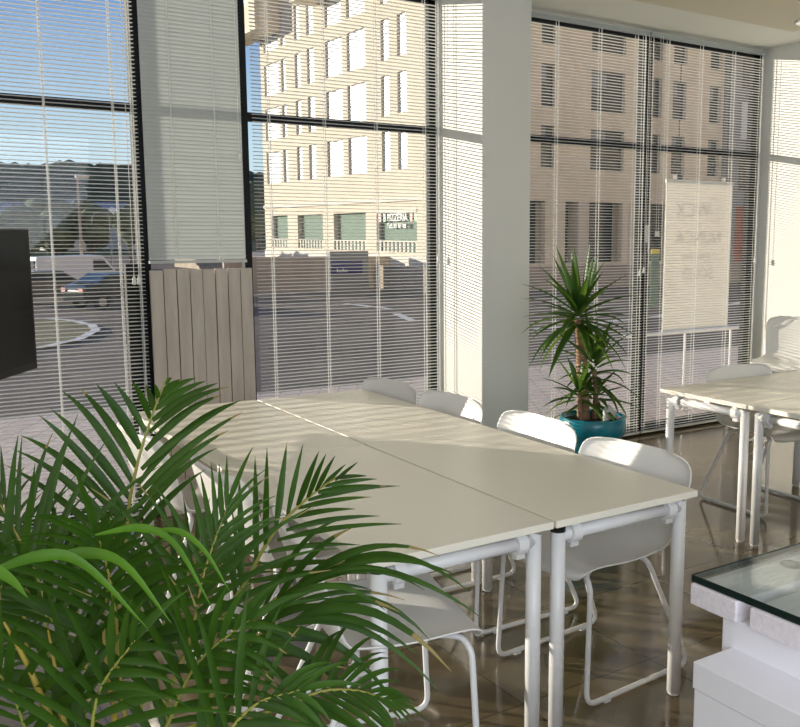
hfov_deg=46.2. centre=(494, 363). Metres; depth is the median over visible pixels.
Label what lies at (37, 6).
blind
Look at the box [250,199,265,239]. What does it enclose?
tree
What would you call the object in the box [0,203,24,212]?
house
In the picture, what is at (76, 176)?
street lamp
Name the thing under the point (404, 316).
road marking
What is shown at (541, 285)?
podium
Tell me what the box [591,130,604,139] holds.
shutter
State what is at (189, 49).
blind
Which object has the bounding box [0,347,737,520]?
sidewalk
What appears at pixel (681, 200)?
hanging banner
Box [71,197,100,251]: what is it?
tree
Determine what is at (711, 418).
trim
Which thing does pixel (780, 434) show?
chair
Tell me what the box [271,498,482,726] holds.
chair
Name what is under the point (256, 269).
wall
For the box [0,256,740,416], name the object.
street
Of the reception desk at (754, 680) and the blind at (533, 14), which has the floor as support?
the reception desk at (754, 680)
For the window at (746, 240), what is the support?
in the wall at (777, 289)
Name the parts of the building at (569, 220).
lattice rail, lattice rail, lattice rail, sign rail, lattice rail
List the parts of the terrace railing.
rail, post, post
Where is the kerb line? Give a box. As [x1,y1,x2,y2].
[36,318,100,347]
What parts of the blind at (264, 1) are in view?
ladder cord, ladder cord, ladder cord, ladder cord, pull cord, ladder cord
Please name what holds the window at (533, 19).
in the wall at (531, 10)
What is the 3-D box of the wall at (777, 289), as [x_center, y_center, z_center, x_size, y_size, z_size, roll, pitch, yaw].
[4.367,-0.814,5.191,0.200,3.400,7.222,-5,10,-35]
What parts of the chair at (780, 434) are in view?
sled leg, sled leg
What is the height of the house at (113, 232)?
7.600 m
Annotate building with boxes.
[244,0,724,266]
[721,55,749,261]
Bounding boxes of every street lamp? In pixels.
[75,175,88,254]
[91,213,112,266]
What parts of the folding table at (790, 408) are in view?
leg, rail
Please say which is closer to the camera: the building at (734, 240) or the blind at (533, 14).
the blind at (533, 14)
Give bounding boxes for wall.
[222,256,329,292]
[368,257,388,287]
[531,10,760,50]
[749,42,799,362]
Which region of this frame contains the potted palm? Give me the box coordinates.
[0,377,481,726]
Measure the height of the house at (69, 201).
8.600 m
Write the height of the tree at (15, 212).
5.270 m
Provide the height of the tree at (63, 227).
5.298 m
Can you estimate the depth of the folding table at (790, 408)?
4.73 m
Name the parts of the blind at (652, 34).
ladder cord, pull cord, pull cord, ladder cord, rail, ladder cord, ladder cord, ladder cord, pull cord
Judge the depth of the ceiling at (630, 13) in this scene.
6.78 m
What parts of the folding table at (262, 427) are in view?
leg, leg, leg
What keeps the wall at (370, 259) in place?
on the street
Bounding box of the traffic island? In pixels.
[34,319,90,349]
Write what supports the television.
on the floor
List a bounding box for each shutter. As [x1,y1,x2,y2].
[541,126,545,135]
[542,64,545,80]
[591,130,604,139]
[592,70,606,87]
[673,81,677,95]
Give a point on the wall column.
(484, 46)
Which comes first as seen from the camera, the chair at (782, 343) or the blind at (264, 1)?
the blind at (264, 1)
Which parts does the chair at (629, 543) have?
sled leg, sled leg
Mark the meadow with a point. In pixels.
(115, 252)
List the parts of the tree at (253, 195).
crown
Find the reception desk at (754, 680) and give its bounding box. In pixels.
[690,543,799,726]
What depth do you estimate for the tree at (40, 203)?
129.16 m
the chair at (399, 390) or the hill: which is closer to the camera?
the chair at (399, 390)
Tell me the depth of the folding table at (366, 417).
4.38 m
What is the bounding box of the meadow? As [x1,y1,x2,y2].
[31,242,265,255]
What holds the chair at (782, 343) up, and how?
on the chair at (773, 372)
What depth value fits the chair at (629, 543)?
3.41 m
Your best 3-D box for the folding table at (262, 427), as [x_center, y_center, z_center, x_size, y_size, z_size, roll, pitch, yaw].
[-1.141,0.650,4.202,0.613,0.740,1.245,-5,10,-35]
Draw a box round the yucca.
[522,244,639,453]
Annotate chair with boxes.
[117,422,278,622]
[191,454,370,712]
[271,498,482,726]
[361,377,417,404]
[417,390,482,576]
[442,410,578,634]
[496,437,691,705]
[700,363,799,517]
[750,316,799,371]
[772,325,784,373]
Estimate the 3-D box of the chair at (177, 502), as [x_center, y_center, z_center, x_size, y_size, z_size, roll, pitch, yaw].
[-1.277,0.645,3.992,0.551,0.807,0.572,-6,10,-39]
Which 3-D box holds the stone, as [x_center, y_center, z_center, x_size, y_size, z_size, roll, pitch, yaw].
[0.673,0.294,5.512,0.072,0.113,0.065,-5,10,-35]
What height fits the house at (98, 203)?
9.100 m
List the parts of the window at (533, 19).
handle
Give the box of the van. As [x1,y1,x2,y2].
[30,255,115,279]
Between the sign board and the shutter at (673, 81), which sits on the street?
the sign board
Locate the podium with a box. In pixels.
[174,252,741,292]
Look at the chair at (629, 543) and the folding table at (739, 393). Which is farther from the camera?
the folding table at (739, 393)
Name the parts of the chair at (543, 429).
sled leg, sled leg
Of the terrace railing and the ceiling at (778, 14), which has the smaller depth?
the ceiling at (778, 14)
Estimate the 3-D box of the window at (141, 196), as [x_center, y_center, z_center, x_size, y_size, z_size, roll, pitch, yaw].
[-2.951,-0.614,4.478,2.490,3.085,0.058,-5,10,-35]
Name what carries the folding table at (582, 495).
on the floor
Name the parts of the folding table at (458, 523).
leg, leg, leg, rail, leg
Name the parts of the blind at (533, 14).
ladder cord, ladder cord, rail, ladder cord, ladder cord, pull cord, pull cord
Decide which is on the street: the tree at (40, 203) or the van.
the van
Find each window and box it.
[0,0,154,530]
[237,0,256,400]
[248,0,436,389]
[530,17,649,430]
[639,37,761,428]
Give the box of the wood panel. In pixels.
[149,268,258,516]
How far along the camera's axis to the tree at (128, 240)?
89.64 m
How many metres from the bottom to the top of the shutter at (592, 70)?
0.900 m
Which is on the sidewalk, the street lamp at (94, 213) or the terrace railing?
the terrace railing
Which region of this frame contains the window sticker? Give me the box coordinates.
[650,249,659,306]
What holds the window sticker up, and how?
attached to the window at (746, 240)
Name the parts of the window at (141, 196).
post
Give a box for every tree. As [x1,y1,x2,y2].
[0,203,47,255]
[24,195,74,253]
[40,206,77,255]
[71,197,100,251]
[73,205,113,254]
[112,203,134,262]
[250,181,264,251]
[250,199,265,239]
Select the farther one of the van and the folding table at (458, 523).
the van
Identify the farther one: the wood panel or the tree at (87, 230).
the tree at (87, 230)
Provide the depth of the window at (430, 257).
6.10 m
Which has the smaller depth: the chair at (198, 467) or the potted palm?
the potted palm
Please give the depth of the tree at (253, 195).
120.98 m
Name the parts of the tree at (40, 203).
crown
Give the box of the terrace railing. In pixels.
[622,325,738,409]
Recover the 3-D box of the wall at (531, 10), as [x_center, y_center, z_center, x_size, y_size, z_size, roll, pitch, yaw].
[-2.098,-2.241,4.927,10.487,0.020,0.160,-5,10,-35]
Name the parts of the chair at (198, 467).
sled leg, sled leg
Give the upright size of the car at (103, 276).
1.439 m
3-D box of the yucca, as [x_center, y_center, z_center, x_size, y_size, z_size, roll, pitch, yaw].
[0.527,0.058,5.535,0.740,1.553,0.787,-2,8,-12]
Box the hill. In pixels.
[0,159,265,241]
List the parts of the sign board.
panel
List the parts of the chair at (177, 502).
sled leg, sled leg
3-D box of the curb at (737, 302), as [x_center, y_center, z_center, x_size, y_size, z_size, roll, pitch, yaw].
[6.990,-2.074,37.188,17.502,0.001,5.516,-5,10,-35]
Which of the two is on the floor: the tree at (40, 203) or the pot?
the pot
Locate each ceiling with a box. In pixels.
[531,0,799,49]
[633,0,799,31]
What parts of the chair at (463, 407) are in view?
sled leg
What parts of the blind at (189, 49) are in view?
ladder cord, rail, ladder cord, pull cord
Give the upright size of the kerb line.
0.001 m
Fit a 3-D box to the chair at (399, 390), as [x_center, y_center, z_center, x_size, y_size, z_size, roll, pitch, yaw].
[-0.743,0.514,4.945,0.551,0.807,0.572,-6,10,-37]
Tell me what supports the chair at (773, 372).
on the chair
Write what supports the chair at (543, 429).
on the floor
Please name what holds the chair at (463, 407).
on the floor
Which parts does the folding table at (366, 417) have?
leg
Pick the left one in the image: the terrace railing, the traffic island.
the traffic island
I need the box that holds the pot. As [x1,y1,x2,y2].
[560,409,625,453]
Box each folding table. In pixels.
[132,400,364,640]
[217,445,553,726]
[257,389,488,583]
[367,427,697,726]
[660,371,799,541]
[748,397,799,546]
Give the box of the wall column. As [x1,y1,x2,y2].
[436,0,531,428]
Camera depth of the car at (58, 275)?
40.07 m
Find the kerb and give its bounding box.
[0,345,737,419]
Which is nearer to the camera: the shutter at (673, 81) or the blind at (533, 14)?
the blind at (533, 14)
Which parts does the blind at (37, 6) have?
ladder cord, rail, ladder cord, pull cord, pull cord, ladder cord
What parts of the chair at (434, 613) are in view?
sled leg, sled leg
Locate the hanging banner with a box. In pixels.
[662,47,733,330]
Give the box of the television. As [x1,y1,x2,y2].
[0,229,36,379]
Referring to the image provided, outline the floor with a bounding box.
[0,421,799,726]
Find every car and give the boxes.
[31,270,76,297]
[61,272,124,309]
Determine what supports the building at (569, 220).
on the podium
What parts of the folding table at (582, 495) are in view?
leg, leg, rail, leg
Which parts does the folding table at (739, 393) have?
leg, rail, leg, leg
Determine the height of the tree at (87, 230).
5.437 m
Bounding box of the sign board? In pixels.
[326,251,368,290]
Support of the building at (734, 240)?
on the podium
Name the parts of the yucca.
crown, crown, crown, crown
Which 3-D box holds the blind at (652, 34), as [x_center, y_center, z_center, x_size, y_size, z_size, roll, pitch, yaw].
[1.719,-1.019,7.597,1.320,3.087,0.062,-5,10,-35]
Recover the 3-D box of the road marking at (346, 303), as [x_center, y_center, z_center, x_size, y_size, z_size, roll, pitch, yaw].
[-5.312,-2.418,39.361,0.633,0.001,4.041,-5,10,-35]
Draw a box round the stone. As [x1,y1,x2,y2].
[602,404,613,420]
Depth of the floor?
3.75 m
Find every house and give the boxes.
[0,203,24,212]
[40,200,85,250]
[94,202,128,209]
[104,206,135,249]
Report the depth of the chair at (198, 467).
3.24 m
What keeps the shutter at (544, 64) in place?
hanging from the building at (569, 220)
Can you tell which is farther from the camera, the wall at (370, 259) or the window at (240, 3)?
the wall at (370, 259)
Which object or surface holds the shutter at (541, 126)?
hanging from the building at (569, 220)
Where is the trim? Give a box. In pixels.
[1,418,716,532]
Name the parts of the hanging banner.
hanging cord, hanging cord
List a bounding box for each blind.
[0,0,152,531]
[137,0,246,263]
[248,0,440,402]
[528,11,649,436]
[639,32,766,432]
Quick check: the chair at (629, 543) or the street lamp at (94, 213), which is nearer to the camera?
the chair at (629, 543)

